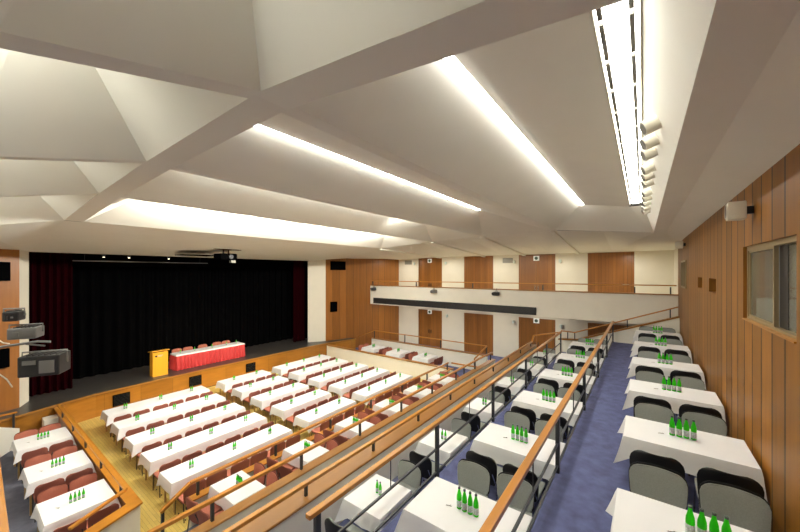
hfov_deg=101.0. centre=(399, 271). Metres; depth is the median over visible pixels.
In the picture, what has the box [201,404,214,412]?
banquet chair
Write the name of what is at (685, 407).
chair
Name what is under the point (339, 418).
banquet chair
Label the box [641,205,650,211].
spotlight
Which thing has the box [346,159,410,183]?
diffuser
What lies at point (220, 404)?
banquet chair
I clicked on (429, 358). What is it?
tablecloth
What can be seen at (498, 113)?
diffuser
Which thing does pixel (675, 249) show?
wall
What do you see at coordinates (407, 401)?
banquet chair
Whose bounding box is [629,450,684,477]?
chair
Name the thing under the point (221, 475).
banquet chair
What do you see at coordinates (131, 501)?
trim
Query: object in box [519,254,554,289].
door
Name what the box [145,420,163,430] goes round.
banquet chair
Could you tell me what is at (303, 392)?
banquet chair
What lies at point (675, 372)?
chair
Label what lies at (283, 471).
banquet chair
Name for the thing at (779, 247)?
wall
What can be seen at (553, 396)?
glass bottle
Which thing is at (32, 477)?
tablecloth
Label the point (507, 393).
chair
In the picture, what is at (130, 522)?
wall
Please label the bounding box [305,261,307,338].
wall
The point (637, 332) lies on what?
tablecloth
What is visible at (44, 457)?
banquet chair
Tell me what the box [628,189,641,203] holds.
diffuser
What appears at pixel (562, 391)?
chair
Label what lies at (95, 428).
floor
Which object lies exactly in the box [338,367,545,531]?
floor
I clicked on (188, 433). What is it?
banquet chair
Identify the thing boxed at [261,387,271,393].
banquet chair
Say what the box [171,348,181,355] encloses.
banquet chair
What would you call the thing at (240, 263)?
curtain
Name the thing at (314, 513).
handrail
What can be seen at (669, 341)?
chair
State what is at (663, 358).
glass bottle
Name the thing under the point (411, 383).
banquet chair
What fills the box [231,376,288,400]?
tablecloth
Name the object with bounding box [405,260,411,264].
air vent
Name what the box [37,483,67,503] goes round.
banquet chair
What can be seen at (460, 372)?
floor
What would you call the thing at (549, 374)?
tablecloth
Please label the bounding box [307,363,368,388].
tablecloth
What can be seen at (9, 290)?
wall
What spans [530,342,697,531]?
floor
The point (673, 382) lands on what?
glass bottle
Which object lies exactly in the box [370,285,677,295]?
trim
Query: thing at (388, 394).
banquet chair
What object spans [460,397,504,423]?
tablecloth
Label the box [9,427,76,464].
tablecloth
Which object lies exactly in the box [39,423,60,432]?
banquet chair
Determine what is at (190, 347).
banquet chair
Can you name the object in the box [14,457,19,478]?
table
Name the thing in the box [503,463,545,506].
chair
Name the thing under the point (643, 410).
chair
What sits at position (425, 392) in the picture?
tablecloth
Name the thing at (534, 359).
chair
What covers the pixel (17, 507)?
floor
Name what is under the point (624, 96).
diffuser
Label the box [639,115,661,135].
spotlight
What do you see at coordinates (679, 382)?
glass bottle
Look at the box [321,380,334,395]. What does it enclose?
banquet chair
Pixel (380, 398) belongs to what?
banquet chair
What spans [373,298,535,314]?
display sign
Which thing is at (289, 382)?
banquet chair
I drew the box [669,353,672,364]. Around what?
glass bottle
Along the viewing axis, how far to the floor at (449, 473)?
6.45 m
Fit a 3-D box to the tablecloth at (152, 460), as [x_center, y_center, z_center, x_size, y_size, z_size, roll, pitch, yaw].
[-5.816,5.117,10.115,0.864,0.334,3.379,0,0,36]
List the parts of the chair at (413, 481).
seat, backrest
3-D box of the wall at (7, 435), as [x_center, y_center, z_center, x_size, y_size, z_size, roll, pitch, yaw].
[-12.003,4.775,9.596,0.100,1.650,2.264,0,0,-19]
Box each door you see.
[418,258,441,286]
[418,309,441,347]
[464,256,492,288]
[464,313,492,354]
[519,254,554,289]
[519,317,554,352]
[588,252,633,292]
[588,323,630,335]
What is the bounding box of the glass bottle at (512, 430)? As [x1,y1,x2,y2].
[511,424,514,439]
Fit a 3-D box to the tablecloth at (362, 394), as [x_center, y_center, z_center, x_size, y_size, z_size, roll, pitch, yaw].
[-0.677,5.119,14.665,0.862,0.338,3.378,0,0,36]
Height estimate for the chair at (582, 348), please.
0.851 m
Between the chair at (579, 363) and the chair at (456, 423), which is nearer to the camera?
the chair at (456, 423)
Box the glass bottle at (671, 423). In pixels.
[669,415,674,435]
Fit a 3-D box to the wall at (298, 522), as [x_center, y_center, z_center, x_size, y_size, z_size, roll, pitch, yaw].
[1.987,4.750,10.397,0.270,1.900,16.700,0,0,36]
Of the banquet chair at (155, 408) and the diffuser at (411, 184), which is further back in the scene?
the banquet chair at (155, 408)
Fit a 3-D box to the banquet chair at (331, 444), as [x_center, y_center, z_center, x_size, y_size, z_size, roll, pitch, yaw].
[-1.932,4.886,8.621,0.484,0.811,0.544,0,0,41]
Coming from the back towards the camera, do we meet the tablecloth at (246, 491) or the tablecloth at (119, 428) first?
the tablecloth at (119, 428)
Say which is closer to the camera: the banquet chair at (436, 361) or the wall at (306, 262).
the banquet chair at (436, 361)
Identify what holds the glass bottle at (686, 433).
on the tablecloth at (730, 455)
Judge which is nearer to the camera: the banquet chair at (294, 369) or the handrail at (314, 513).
the handrail at (314, 513)
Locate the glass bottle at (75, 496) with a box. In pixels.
[73,491,76,501]
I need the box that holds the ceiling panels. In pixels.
[0,0,715,260]
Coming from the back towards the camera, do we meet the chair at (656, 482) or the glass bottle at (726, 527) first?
the chair at (656, 482)
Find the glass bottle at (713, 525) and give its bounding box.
[709,512,718,531]
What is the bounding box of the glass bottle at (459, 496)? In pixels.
[457,486,461,508]
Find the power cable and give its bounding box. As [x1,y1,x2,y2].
[0,374,12,387]
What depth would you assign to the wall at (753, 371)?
4.57 m
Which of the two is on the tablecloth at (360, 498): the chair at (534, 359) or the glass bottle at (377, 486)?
the glass bottle at (377, 486)
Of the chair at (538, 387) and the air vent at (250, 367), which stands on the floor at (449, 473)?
the chair at (538, 387)
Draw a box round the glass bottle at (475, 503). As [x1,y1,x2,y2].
[473,493,478,517]
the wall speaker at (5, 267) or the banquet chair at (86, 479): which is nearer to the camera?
the banquet chair at (86, 479)
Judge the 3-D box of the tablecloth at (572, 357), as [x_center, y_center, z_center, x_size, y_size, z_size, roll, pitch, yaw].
[6.480,3.280,11.873,1.626,0.380,1.084,0,0,36]
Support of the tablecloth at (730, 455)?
on the table
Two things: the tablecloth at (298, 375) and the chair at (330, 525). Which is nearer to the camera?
the chair at (330, 525)
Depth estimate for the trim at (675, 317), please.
14.32 m
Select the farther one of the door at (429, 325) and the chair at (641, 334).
the door at (429, 325)
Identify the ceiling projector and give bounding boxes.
[175,249,240,262]
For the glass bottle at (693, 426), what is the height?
0.277 m
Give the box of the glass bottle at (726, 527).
[721,515,731,531]
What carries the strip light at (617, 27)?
attached to the ceiling panels
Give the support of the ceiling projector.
hanging from the ceiling panels
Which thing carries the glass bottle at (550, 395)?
on the tablecloth at (533, 401)
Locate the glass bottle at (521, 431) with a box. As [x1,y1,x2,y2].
[520,426,523,441]
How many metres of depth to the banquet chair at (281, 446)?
9.42 m
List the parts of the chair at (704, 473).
leg, seat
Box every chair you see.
[14,429,37,466]
[20,447,47,483]
[24,453,51,498]
[32,478,64,522]
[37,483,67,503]
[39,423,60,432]
[48,440,72,459]
[52,445,76,458]
[53,518,86,531]
[65,468,92,491]
[69,472,96,491]
[86,503,118,529]
[110,414,131,440]
[122,426,144,456]
[133,409,149,416]
[136,441,161,475]
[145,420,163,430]
[153,403,167,410]
[153,459,180,497]
[163,434,181,444]
[164,414,182,424]
[169,399,183,406]
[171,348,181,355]
[175,479,205,522]
[181,450,201,462]
[183,346,192,350]
[183,409,199,418]
[183,427,201,437]
[185,395,198,401]
[185,497,221,531]
[197,509,223,524]
[198,344,206,347]
[200,391,212,412]
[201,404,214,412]
[202,421,218,430]
[202,442,223,454]
[206,469,226,487]
[216,400,229,407]
[219,415,235,424]
[224,434,240,445]
[226,383,242,402]
[227,459,249,476]
[236,410,249,418]
[241,428,257,438]
[243,390,259,409]
[244,380,253,384]
[249,450,267,466]
[253,462,265,484]
[256,376,265,381]
[258,421,273,430]
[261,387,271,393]
[263,399,281,421]
[266,374,275,378]
[266,457,295,476]
[266,471,278,486]
[267,441,284,456]
[273,383,282,389]
[278,465,296,478]
[282,368,295,382]
[282,395,292,401]
[283,380,292,386]
[285,434,299,448]
[286,408,304,432]
[294,391,304,397]
[300,374,313,386]
[305,387,314,393]
[305,404,316,411]
[311,420,328,435]
[314,371,321,387]
[314,433,325,447]
[317,399,327,406]
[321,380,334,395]
[323,429,340,442]
[325,518,364,531]
[326,439,338,450]
[328,395,337,401]
[332,414,342,425]
[335,435,348,444]
[343,387,357,403]
[343,408,353,419]
[354,404,364,414]
[358,411,368,421]
[365,408,374,421]
[367,395,383,407]
[370,416,381,424]
[376,413,388,420]
[384,391,391,399]
[392,387,399,395]
[392,395,401,400]
[398,459,421,497]
[402,398,413,404]
[407,377,420,385]
[407,380,414,387]
[408,353,412,359]
[409,396,419,401]
[409,451,442,480]
[418,382,427,386]
[428,385,438,389]
[429,358,438,364]
[432,356,442,364]
[451,418,471,438]
[457,459,490,497]
[461,411,486,432]
[466,450,502,499]
[482,391,504,421]
[495,386,514,402]
[496,472,534,516]
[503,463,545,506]
[504,411,530,432]
[511,406,537,429]
[513,371,527,380]
[517,368,533,381]
[531,358,543,364]
[533,382,554,394]
[535,419,563,442]
[538,378,558,396]
[540,413,569,439]
[543,348,554,353]
[553,363,570,370]
[557,359,574,372]
[558,387,580,401]
[563,382,586,401]
[567,348,582,354]
[570,345,584,351]
[574,366,593,375]
[577,362,596,376]
[578,338,589,342]
[585,351,601,357]
[588,347,603,357]
[594,339,605,344]
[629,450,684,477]
[629,462,687,509]
[633,396,671,416]
[634,402,673,423]
[635,365,663,374]
[636,370,665,383]
[638,333,655,338]
[638,336,657,342]
[638,346,660,353]
[638,350,661,359]
[639,326,652,330]
[660,328,675,332]
[660,335,679,341]
[663,338,682,345]
[664,349,688,356]
[666,353,690,383]
[670,370,701,384]
[671,375,704,421]
[677,404,721,420]
[681,411,726,475]
[693,467,764,513]
[698,481,771,531]
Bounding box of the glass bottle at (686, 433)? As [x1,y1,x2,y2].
[683,418,689,438]
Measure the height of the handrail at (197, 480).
1.315 m
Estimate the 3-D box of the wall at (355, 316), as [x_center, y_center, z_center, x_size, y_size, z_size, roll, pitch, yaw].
[-2.679,2.200,24.925,6.349,6.800,0.150,0,0,-37]
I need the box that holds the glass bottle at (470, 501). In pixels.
[468,491,472,514]
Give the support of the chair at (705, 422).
on the floor at (577, 498)
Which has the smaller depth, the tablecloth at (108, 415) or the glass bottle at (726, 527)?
the glass bottle at (726, 527)
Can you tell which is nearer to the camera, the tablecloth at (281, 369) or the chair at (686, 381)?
the chair at (686, 381)
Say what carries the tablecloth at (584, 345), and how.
on the table
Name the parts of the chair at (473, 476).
seat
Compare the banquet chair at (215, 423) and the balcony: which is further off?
the balcony
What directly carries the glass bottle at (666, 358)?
on the tablecloth at (667, 369)
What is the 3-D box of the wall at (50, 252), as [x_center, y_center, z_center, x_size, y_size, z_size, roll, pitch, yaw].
[-10.110,-1.330,17.504,0.200,1.140,15.000,0,0,36]
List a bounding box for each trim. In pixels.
[0,338,355,422]
[54,405,142,531]
[188,359,495,531]
[189,369,449,500]
[236,344,536,531]
[327,344,453,369]
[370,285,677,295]
[372,337,488,355]
[558,316,679,340]
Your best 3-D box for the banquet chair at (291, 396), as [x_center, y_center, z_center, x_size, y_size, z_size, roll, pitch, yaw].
[-4.606,5.296,13.141,0.544,0.811,0.484,0,0,38]
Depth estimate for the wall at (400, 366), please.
19.09 m
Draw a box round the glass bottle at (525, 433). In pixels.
[524,427,527,443]
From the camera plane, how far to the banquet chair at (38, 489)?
7.49 m
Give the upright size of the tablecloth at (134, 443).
0.331 m
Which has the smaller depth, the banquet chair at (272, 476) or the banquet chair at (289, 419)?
the banquet chair at (272, 476)
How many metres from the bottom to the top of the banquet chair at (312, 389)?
0.811 m
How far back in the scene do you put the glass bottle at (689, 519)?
2.92 m
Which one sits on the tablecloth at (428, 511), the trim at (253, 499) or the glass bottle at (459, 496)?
the glass bottle at (459, 496)
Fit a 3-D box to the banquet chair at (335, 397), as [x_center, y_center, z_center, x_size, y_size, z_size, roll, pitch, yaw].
[-2.800,5.296,13.136,0.544,0.811,0.484,0,0,35]
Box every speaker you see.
[0,262,10,280]
[0,348,9,368]
[330,261,345,269]
[330,302,336,311]
[675,241,685,248]
[724,201,753,220]
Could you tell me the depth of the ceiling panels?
4.43 m
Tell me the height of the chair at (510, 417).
0.851 m
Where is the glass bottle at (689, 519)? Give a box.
[685,504,694,531]
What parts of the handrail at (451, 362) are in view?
rail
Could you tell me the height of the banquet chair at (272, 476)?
0.811 m
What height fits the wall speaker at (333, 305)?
0.700 m
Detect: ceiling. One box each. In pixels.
[65,0,799,250]
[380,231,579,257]
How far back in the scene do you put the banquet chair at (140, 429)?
10.30 m
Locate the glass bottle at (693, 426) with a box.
[691,420,696,440]
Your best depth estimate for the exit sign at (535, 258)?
20.43 m
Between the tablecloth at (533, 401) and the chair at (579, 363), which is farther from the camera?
the chair at (579, 363)
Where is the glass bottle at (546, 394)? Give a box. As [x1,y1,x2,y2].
[545,389,547,400]
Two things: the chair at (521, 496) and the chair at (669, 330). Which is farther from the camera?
the chair at (669, 330)
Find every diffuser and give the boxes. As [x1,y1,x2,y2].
[254,124,346,159]
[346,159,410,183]
[409,183,450,199]
[443,56,498,110]
[450,199,479,209]
[493,109,535,152]
[532,151,558,177]
[555,177,572,193]
[570,193,582,204]
[594,0,639,86]
[609,78,640,141]
[619,138,641,171]
[625,170,641,190]
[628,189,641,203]
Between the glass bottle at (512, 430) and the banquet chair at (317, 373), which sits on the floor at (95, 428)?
the banquet chair at (317, 373)
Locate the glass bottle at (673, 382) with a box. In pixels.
[672,377,675,391]
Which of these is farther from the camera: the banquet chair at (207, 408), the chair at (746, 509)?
the banquet chair at (207, 408)
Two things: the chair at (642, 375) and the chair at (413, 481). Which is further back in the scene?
the chair at (642, 375)
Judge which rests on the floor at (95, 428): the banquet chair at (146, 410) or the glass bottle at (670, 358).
the banquet chair at (146, 410)
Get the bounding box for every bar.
[0,340,50,347]
[73,254,207,263]
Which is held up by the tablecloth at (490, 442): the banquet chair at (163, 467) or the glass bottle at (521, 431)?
the glass bottle at (521, 431)
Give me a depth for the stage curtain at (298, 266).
22.74 m
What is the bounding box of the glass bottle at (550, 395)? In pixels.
[549,390,551,401]
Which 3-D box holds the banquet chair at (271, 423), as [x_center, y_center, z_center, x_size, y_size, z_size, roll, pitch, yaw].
[-4.491,5.296,10.826,0.544,0.811,0.484,0,0,35]
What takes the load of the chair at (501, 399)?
on the floor at (345, 521)
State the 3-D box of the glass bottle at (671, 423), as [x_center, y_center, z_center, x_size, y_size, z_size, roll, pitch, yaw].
[3.923,2.211,4.757,0.068,0.277,0.065,0,0,18]
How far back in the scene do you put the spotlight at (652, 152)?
4.77 m
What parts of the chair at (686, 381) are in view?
backrest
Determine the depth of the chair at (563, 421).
6.81 m
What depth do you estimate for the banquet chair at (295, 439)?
9.77 m
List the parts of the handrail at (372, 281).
rail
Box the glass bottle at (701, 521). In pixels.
[697,508,706,531]
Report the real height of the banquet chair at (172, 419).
0.811 m
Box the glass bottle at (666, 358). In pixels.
[665,353,668,363]
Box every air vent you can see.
[113,392,129,406]
[189,375,201,386]
[246,362,255,372]
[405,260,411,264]
[503,258,512,262]
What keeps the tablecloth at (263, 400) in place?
on the table
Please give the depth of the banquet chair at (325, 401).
12.54 m
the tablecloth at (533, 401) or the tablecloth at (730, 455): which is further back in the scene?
the tablecloth at (533, 401)
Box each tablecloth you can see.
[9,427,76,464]
[18,450,95,498]
[30,479,120,531]
[100,385,209,426]
[110,393,225,440]
[123,403,245,456]
[138,412,267,476]
[156,424,292,498]
[170,342,244,356]
[207,470,265,510]
[215,370,270,392]
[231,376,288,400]
[250,382,308,410]
[270,389,331,420]
[272,355,330,375]
[281,439,328,467]
[288,359,347,381]
[293,397,355,432]
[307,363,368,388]
[327,368,389,396]
[333,416,374,438]
[334,474,413,531]
[351,373,412,404]
[361,345,384,352]
[372,399,408,416]
[386,349,409,357]
[394,477,532,531]
[403,385,434,398]
[412,353,437,362]
[415,428,469,465]
[427,374,454,385]
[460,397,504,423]
[470,423,565,480]
[495,377,528,395]
[510,390,582,426]
[517,362,544,376]
[532,352,555,363]
[536,369,595,393]
[554,353,603,370]
[566,341,609,355]
[605,488,752,531]
[614,415,767,501]
[622,379,725,421]
[627,357,705,389]
[630,341,692,363]
[632,330,682,343]
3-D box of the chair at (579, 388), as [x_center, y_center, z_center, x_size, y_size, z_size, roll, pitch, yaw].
[4.811,3.416,9.046,0.544,0.851,0.548,0,0,35]
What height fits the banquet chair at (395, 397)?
0.811 m
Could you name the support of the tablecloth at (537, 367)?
on the table
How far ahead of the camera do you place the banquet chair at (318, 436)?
9.10 m
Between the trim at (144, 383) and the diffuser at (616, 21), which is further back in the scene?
the trim at (144, 383)
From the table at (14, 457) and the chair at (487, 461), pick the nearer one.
the chair at (487, 461)
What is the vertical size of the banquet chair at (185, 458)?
0.811 m
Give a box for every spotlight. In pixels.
[2,308,25,321]
[7,323,43,339]
[17,349,70,377]
[492,288,499,295]
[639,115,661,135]
[639,133,659,150]
[640,146,657,160]
[640,161,655,174]
[640,172,654,181]
[641,179,653,187]
[641,188,652,197]
[641,196,651,202]
[641,201,651,206]
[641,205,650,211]
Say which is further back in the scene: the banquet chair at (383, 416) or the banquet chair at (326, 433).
the banquet chair at (383, 416)
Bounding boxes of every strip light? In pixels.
[254,124,479,209]
[442,56,582,204]
[590,0,642,205]
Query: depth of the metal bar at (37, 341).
4.01 m
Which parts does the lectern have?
panel, panel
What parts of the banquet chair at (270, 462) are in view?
seat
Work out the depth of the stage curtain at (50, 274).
13.17 m
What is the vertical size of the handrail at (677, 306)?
1.830 m
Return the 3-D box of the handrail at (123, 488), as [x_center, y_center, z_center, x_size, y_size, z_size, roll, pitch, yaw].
[-8.908,4.724,8.709,8.126,0.259,0.989,0,0,36]
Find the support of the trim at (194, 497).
on the wall at (204, 498)
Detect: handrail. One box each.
[0,411,16,427]
[0,464,8,531]
[57,404,127,529]
[147,352,492,531]
[159,362,448,531]
[222,332,557,531]
[306,331,561,531]
[358,330,486,359]
[372,281,676,293]
[451,362,476,373]
[478,321,613,531]
[561,306,677,338]
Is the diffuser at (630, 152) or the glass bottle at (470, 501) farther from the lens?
the diffuser at (630, 152)
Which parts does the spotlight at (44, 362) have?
plate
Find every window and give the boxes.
[681,260,686,288]
[742,235,796,343]
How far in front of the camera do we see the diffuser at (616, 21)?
3.17 m
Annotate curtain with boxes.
[29,252,72,395]
[73,253,292,267]
[73,266,292,378]
[293,261,304,341]
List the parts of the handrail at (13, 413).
rail, post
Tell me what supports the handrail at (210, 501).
on the trim at (253, 499)
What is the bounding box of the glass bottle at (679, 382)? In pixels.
[677,378,680,392]
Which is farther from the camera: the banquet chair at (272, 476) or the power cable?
the banquet chair at (272, 476)
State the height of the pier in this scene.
6.000 m
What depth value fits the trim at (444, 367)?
18.74 m
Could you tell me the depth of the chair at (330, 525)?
4.94 m
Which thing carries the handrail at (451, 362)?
on the floor at (95, 428)
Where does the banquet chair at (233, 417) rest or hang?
on the floor at (95, 428)
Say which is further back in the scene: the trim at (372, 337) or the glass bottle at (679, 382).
the trim at (372, 337)
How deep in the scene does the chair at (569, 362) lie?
11.19 m
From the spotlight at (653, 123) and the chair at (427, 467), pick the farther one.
the chair at (427, 467)
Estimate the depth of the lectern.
15.22 m
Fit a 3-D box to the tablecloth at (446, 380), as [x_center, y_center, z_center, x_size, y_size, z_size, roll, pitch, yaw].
[1.796,4.682,14.108,1.077,0.283,0.788,0,0,36]
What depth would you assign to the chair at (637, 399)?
5.89 m
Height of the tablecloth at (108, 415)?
0.326 m
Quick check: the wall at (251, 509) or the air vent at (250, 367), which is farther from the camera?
the air vent at (250, 367)
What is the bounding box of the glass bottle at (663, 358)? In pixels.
[661,353,664,363]
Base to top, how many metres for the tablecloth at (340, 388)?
0.330 m
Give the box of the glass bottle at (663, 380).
[662,375,665,389]
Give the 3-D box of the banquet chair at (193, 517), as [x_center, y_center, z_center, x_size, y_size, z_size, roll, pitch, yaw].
[-3.976,4.886,6.688,0.484,0.811,0.544,0,0,32]
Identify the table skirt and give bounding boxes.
[169,344,244,370]
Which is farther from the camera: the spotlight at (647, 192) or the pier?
the pier
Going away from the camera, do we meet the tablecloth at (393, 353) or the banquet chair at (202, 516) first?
the banquet chair at (202, 516)
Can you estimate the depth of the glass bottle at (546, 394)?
7.90 m
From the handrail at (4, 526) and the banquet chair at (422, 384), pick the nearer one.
the handrail at (4, 526)
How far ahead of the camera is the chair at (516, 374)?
12.20 m
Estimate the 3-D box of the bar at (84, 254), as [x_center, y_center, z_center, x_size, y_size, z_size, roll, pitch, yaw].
[-12.242,-1.067,16.093,0.050,1.225,5.400,0,0,36]
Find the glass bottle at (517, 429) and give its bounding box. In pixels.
[516,425,518,440]
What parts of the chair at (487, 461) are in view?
seat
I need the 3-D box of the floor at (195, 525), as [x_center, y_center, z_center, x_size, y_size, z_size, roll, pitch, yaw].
[-0.464,5.492,10.711,1.650,0.405,11.900,0,0,36]
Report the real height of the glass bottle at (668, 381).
0.277 m
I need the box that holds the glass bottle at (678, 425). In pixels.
[676,417,681,437]
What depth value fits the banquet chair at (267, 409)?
12.55 m
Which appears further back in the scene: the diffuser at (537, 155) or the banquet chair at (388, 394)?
the banquet chair at (388, 394)
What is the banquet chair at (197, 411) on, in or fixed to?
on the floor at (95, 428)
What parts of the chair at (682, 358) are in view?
backrest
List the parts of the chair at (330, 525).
backrest, seat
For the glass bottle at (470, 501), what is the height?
0.277 m
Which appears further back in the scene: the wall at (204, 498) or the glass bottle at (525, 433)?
the wall at (204, 498)
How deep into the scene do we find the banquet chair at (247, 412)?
11.49 m
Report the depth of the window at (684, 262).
11.93 m
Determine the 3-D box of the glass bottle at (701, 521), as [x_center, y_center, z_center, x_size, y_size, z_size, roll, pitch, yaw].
[2.643,2.211,2.888,0.068,0.277,0.065,0,0,40]
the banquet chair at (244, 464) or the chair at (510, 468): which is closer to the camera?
the chair at (510, 468)
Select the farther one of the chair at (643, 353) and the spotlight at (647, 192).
the chair at (643, 353)
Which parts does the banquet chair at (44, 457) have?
backrest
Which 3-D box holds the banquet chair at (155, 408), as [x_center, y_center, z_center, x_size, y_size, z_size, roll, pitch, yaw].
[-8.995,5.296,12.299,0.544,0.811,0.484,0,0,37]
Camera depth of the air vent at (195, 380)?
15.87 m
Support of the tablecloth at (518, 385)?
on the table
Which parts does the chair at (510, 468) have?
seat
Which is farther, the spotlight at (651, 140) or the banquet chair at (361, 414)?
the banquet chair at (361, 414)
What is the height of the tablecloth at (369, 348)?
0.297 m
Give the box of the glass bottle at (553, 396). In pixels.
[552,390,554,402]
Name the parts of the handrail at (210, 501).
post, post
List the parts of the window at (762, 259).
pane, sash, sill, pane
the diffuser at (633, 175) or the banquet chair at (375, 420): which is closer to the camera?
the diffuser at (633, 175)
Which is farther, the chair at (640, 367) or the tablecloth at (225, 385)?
the tablecloth at (225, 385)
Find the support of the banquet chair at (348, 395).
on the floor at (95, 428)
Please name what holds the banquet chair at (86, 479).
on the floor at (17, 507)
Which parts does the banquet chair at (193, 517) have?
seat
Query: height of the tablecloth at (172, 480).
0.334 m
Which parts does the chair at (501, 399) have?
backrest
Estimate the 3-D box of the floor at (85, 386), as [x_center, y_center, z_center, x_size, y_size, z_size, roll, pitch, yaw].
[-10.962,4.830,18.379,6.550,0.060,17.800,0,0,36]
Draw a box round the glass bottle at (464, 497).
[462,489,466,511]
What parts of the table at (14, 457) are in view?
leg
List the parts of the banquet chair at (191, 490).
seat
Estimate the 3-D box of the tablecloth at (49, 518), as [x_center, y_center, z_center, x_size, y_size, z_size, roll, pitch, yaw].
[-6.874,4.993,7.023,1.156,0.285,1.226,0,0,36]
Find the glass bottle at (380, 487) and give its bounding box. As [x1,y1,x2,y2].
[379,482,381,494]
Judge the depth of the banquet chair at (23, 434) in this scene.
9.93 m
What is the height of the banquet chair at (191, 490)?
0.811 m
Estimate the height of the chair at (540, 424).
0.851 m
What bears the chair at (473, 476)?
on the floor at (449, 473)
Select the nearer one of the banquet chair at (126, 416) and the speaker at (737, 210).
the speaker at (737, 210)
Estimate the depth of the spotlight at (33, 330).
4.11 m
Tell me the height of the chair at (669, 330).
0.851 m
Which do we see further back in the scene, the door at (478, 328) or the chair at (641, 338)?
the door at (478, 328)
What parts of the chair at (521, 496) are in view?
seat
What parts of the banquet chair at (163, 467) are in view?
seat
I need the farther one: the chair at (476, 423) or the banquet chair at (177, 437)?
the banquet chair at (177, 437)
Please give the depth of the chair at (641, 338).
11.49 m
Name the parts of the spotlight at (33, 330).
plate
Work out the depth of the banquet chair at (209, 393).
13.39 m
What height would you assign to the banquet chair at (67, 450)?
0.811 m
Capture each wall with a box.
[0,249,18,412]
[0,340,355,432]
[0,427,19,456]
[42,414,57,426]
[50,252,297,260]
[101,506,139,531]
[189,371,449,527]
[209,361,494,531]
[269,347,535,531]
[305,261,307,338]
[308,260,325,341]
[326,258,398,347]
[327,346,452,379]
[372,338,487,369]
[399,250,673,356]
[563,318,679,356]
[674,248,677,293]
[678,144,799,531]
[779,247,779,324]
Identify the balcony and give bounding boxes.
[370,286,677,323]
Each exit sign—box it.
[533,256,538,260]
[533,318,538,322]
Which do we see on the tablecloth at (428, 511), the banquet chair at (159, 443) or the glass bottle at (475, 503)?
the glass bottle at (475, 503)
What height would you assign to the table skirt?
0.680 m
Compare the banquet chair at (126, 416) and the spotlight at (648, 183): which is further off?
the banquet chair at (126, 416)
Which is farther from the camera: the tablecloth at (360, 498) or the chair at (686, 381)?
the chair at (686, 381)
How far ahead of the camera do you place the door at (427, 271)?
25.05 m
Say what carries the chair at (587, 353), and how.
on the floor at (449, 473)
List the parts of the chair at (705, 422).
backrest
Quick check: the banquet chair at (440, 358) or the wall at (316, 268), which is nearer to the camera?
the banquet chair at (440, 358)
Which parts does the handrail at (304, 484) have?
post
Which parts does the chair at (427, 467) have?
seat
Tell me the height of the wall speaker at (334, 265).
0.620 m
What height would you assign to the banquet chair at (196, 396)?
0.811 m
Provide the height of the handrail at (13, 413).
1.004 m
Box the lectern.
[148,349,169,376]
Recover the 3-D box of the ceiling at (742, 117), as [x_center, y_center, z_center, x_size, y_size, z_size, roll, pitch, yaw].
[0.646,-1.400,9.832,13.620,0.600,26.400,0,0,36]
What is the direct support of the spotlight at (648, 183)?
attached to the ceiling panels
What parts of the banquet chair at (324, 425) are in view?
seat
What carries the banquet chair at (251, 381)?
on the floor at (95, 428)
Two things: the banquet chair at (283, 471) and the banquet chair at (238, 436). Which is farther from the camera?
the banquet chair at (238, 436)
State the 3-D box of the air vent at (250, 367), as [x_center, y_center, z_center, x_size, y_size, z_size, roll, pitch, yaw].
[-8.191,5.230,18.115,0.033,0.460,0.540,0,0,36]
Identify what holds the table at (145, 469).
on the floor at (95, 428)
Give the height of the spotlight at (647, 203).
0.254 m
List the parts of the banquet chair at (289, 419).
seat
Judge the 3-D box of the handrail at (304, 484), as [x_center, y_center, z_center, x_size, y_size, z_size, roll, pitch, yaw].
[2.557,3.317,10.032,1.406,0.865,16.589,0,0,36]
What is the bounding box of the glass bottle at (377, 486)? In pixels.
[376,480,378,492]
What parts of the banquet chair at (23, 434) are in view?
backrest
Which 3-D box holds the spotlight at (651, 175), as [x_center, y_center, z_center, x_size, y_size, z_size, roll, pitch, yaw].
[4.517,-1.760,5.944,0.304,0.254,0.170,0,0,24]
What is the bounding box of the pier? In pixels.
[19,250,28,407]
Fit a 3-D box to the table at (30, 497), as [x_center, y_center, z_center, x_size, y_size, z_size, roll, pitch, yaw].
[-8.581,5.228,8.281,0.980,0.745,1.050,0,0,36]
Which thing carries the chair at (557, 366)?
on the floor at (449, 473)
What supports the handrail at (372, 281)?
on the trim at (370, 285)
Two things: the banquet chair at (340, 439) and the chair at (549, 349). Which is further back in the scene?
the chair at (549, 349)
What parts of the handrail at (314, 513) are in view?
post, post, post, post, post, post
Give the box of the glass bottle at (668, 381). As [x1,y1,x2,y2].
[667,376,670,390]
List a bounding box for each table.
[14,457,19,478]
[24,487,31,515]
[129,451,136,468]
[145,469,154,487]
[164,490,174,512]
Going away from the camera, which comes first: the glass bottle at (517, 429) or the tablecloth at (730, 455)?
the tablecloth at (730, 455)
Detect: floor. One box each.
[0,338,353,422]
[0,451,48,531]
[78,362,423,531]
[183,438,349,531]
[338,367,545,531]
[356,341,548,376]
[380,352,604,531]
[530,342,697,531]
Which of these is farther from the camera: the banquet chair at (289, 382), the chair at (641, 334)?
the banquet chair at (289, 382)
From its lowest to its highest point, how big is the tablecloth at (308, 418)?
0.344 m
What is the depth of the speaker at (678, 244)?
11.53 m
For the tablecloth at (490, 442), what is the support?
on the table
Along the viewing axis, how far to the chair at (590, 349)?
12.90 m
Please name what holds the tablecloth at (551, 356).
on the table
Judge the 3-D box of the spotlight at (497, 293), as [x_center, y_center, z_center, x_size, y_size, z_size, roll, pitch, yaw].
[5.337,1.119,18.461,0.261,0.406,0.421,0,0,-42]
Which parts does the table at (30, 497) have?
leg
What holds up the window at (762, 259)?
in the wall at (753, 371)
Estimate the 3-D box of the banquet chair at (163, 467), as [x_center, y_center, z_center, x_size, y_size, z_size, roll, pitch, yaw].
[-6.105,5.296,8.644,0.544,0.811,0.484,0,0,36]

